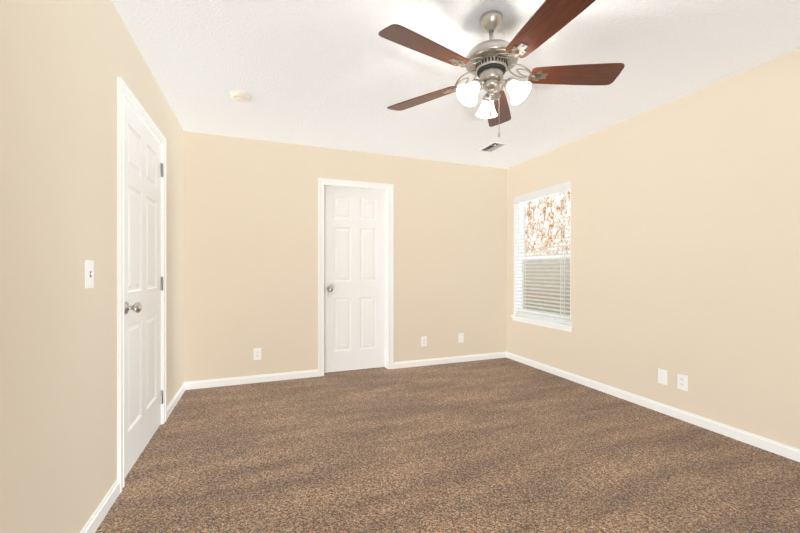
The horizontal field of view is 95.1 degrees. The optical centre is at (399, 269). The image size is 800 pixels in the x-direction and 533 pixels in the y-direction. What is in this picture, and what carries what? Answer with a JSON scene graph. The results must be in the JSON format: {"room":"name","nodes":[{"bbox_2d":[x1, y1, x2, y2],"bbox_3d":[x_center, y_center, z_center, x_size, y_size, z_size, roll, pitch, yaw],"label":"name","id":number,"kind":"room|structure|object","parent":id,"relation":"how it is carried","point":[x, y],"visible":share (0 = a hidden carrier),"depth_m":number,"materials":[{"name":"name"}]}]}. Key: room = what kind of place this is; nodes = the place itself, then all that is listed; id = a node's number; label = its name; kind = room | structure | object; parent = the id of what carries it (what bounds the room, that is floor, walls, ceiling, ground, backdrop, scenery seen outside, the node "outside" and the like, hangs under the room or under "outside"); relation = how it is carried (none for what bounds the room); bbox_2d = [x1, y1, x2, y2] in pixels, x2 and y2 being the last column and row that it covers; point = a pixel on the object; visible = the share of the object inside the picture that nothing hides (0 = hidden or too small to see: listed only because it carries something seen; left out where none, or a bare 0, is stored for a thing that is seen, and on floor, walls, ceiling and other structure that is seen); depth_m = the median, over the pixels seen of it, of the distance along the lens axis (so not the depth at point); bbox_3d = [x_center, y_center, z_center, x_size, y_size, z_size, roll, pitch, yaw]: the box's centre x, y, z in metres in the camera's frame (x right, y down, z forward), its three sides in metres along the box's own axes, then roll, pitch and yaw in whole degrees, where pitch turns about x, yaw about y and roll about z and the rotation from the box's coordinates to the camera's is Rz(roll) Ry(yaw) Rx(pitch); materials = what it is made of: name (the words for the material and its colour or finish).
{"room":"empty bedroom","nodes":[
{"label":"empty bedroom","id":0,"kind":"room"},
{"bbox_2d":[0,0,183,532],"bbox_3d":[-1.258,-0.090,1.224,0.120,2.440,4.720,0,0,-21],"label":"wall","id":1,"kind":"structure","parent":0,"point":[64,64],"depth_m":1.36,"materials":[{"name":"beige paint"}]},
{"bbox_2d":[85,260,94,287],"bbox_3d":[-1.308,0.018,1.553,0.018,0.117,0.072,0,0,-21],"label":"light switch","id":2,"kind":"object","parent":1,"relation":"attached to","point":[89,273],"visible":1,"depth_m":1.54,"materials":[{"name":"white plastic"}]},
{"bbox_2d":[80,382,185,532],"bbox_3d":[-1.194,1.094,1.242,0.013,0.072,4.707,0,0,-21],"label":"baseboard","id":3,"kind":"structure","parent":1,"relation":"attached to","point":[92,525],"depth_m":1.71,"materials":[{"name":"white wood"}]},
{"bbox_2d":[117,77,166,492],"bbox_3d":[-1.646,0.076,2.275,0.137,2.108,0.946,0,0,-21],"label":"door frame","id":4,"kind":"structure","parent":1,"relation":"attached to","point":[124,91],"depth_m":1.90,"materials":[{"name":"white wood"}]},
{"bbox_2d":[125,101,162,476],"bbox_3d":[-1.586,0.105,2.305,0.108,2.030,0.824,0,0,-21],"label":"door","id":5,"kind":"structure","parent":1,"relation":"in","point":[143,283],"depth_m":2.24,"materials":[{"name":"white wood"}]},
{"bbox_2d":[184,131,506,381],"bbox_3d":[-0.349,-0.090,4.155,3.893,2.440,0.120,0,0,-21],"label":"wall","id":6,"kind":"structure","parent":0,"point":[250,245],"depth_m":3.83,"materials":[{"name":"beige paint"}]},
{"bbox_2d":[254,348,260,359],"bbox_3d":[-1.432,0.845,3.677,0.072,0.117,0.008,0,0,-21],"label":"electrical outlet","id":7,"kind":"object","parent":6,"relation":"attached to","point":[257,353],"visible":1,"depth_m":3.67,"materials":[{"name":"white plastic"}]},
{"bbox_2d":[185,352,506,389],"bbox_3d":[-0.325,1.094,4.093,3.653,0.072,0.013,0,0,-21],"label":"baseboard","id":8,"kind":"structure","parent":6,"relation":"attached to","point":[266,378],"depth_m":3.81,"materials":[{"name":"white wood"}]},
{"bbox_2d":[325,187,384,372],"bbox_3d":[-0.493,0.105,4.091,0.710,2.030,0.108,0,0,-21],"label":"door","id":9,"kind":"structure","parent":6,"relation":"in","point":[354,279],"depth_m":4.11,"materials":[{"name":"white wood"}]},
{"bbox_2d":[318,178,393,376],"bbox_3d":[-0.493,0.076,4.091,0.846,2.108,0.137,0,0,-21],"label":"door frame","id":10,"kind":"structure","parent":6,"relation":"attached to","point":[323,181],"depth_m":4.10,"materials":[{"name":"white wood"}]},
{"bbox_2d":[421,336,426,346],"bbox_3d":[0.285,0.845,4.326,0.072,0.117,0.008,0,0,-21],"label":"electrical outlet","id":11,"kind":"object","parent":6,"relation":"attached to","point":[424,341],"visible":1,"depth_m":4.32,"materials":[{"name":"white plastic"}]},
{"bbox_2d":[458,333,463,342],"bbox_3d":[0.752,0.835,4.503,0.072,0.117,0.008,0,0,-21],"label":"electrical outlet","id":12,"kind":"object","parent":6,"relation":"attached to","point":[460,337],"visible":1,"depth_m":4.50,"materials":[{"name":"white plastic"}]},
{"bbox_2d":[95,358,799,532],"bbox_3d":[0.507,1.180,1.891,3.893,0.100,4.960,0,0,-21],"label":"floor","id":13,"kind":"structure","parent":0,"point":[502,445],"depth_m":2.13,"materials":[{"name":"brown carpet"}]},
{"bbox_2d":[111,0,799,168],"bbox_3d":[0.507,-1.360,1.891,3.893,0.100,4.960,0,0,-21],"label":"ceiling","id":14,"kind":"structure","parent":0,"point":[339,74],"depth_m":2.32,"materials":[{"name":"white paint"}]},
{"bbox_2d":[230,90,249,101],"bbox_3d":[-1.194,-1.287,2.735,0.136,0.046,0.136,0,0,-21],"label":"smoke detector","id":15,"kind":"object","parent":14,"relation":"attached to","point":[239,96],"visible":1,"depth_m":2.70,"materials":[{"name":"beige plastic"}]},
{"bbox_2d":[478,142,506,152],"bbox_3d":[0.985,-1.302,3.900,0.170,0.020,0.290,0,0,-21],"label":"ceiling vent","id":16,"kind":"object","parent":14,"relation":"in","point":[492,147],"visible":1,"depth_m":3.89,"materials":[{"name":"white plastic"}]},
{"bbox_2d":[378,0,624,136],"bbox_3d":[0.477,-1.008,1.863,1.268,0.605,1.236,0,0,-21],"label":"fan","id":17,"kind":"object","parent":14,"relation":"hanging from","point":[490,62],"visible":1,"depth_m":1.83,"materials":[{"name":"brown wood"}]},
{"bbox_2d":[507,48,799,448],"bbox_3d":[2.271,-0.090,2.558,0.120,2.440,4.720,0,0,-21],"label":"wall","id":18,"kind":"structure","parent":0,"point":[685,234],"depth_m":2.70,"materials":[{"name":"beige paint"}]},
{"bbox_2d":[511,189,571,331],"bbox_3d":[1.636,-0.140,4.199,0.148,1.550,0.950,0,0,-21],"label":"window","id":19,"kind":"structure","parent":18,"relation":"in","point":[547,323],"depth_m":4.36,"materials":[{"name":"white"}]},
{"bbox_2d":[513,181,570,323],"bbox_3d":[1.619,-0.176,4.193,0.067,1.475,0.908,0,0,-21],"label":"window blinds","id":20,"kind":"object","parent":19,"relation":"attached to","point":[562,187],"visible":0.85,"depth_m":4.14,"materials":[{"name":"white plastic"}]},
{"bbox_2d":[524,259,569,312],"bbox_3d":[1.699,0.200,4.223,0.001,0.666,0.826,0,0,-21],"label":"screen","id":21,"kind":"object","parent":19,"relation":"attached to","point":[547,284],"depth_m":4.22,"materials":[{"name":"grey"}]},
{"bbox_2d":[506,352,799,461],"bbox_3d":[2.212,1.094,2.528,0.013,0.072,4.707,0,0,-21],"label":"baseboard","id":22,"kind":"structure","parent":18,"relation":"attached to","point":[781,449],"depth_m":2.77,"materials":[{"name":"white wood"}]},
{"bbox_2d":[658,368,666,384],"bbox_3d":[2.075,0.845,2.897,0.008,0.117,0.072,0,0,-21],"label":"electrical outlet","id":23,"kind":"object","parent":18,"relation":"attached to","point":[662,376],"visible":1,"depth_m":2.89,"materials":[{"name":"white plastic"}]},
{"bbox_2d":[677,373,687,390],"bbox_3d":[2.127,0.845,2.759,0.008,0.117,0.072,0,0,-21],"label":"electrical outlet","id":24,"kind":"object","parent":18,"relation":"attached to","point":[682,381],"visible":1,"depth_m":2.75,"materials":[{"name":"white plastic"}]},
{"label":"outside","id":25,"kind":"structure","parent":0,"visible":0},
{"bbox_2d":[524,191,569,314],"bbox_3d":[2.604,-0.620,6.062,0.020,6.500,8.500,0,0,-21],"label":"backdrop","id":26,"kind":"structure","parent":25,"point":[544,223],"depth_m":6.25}
]}

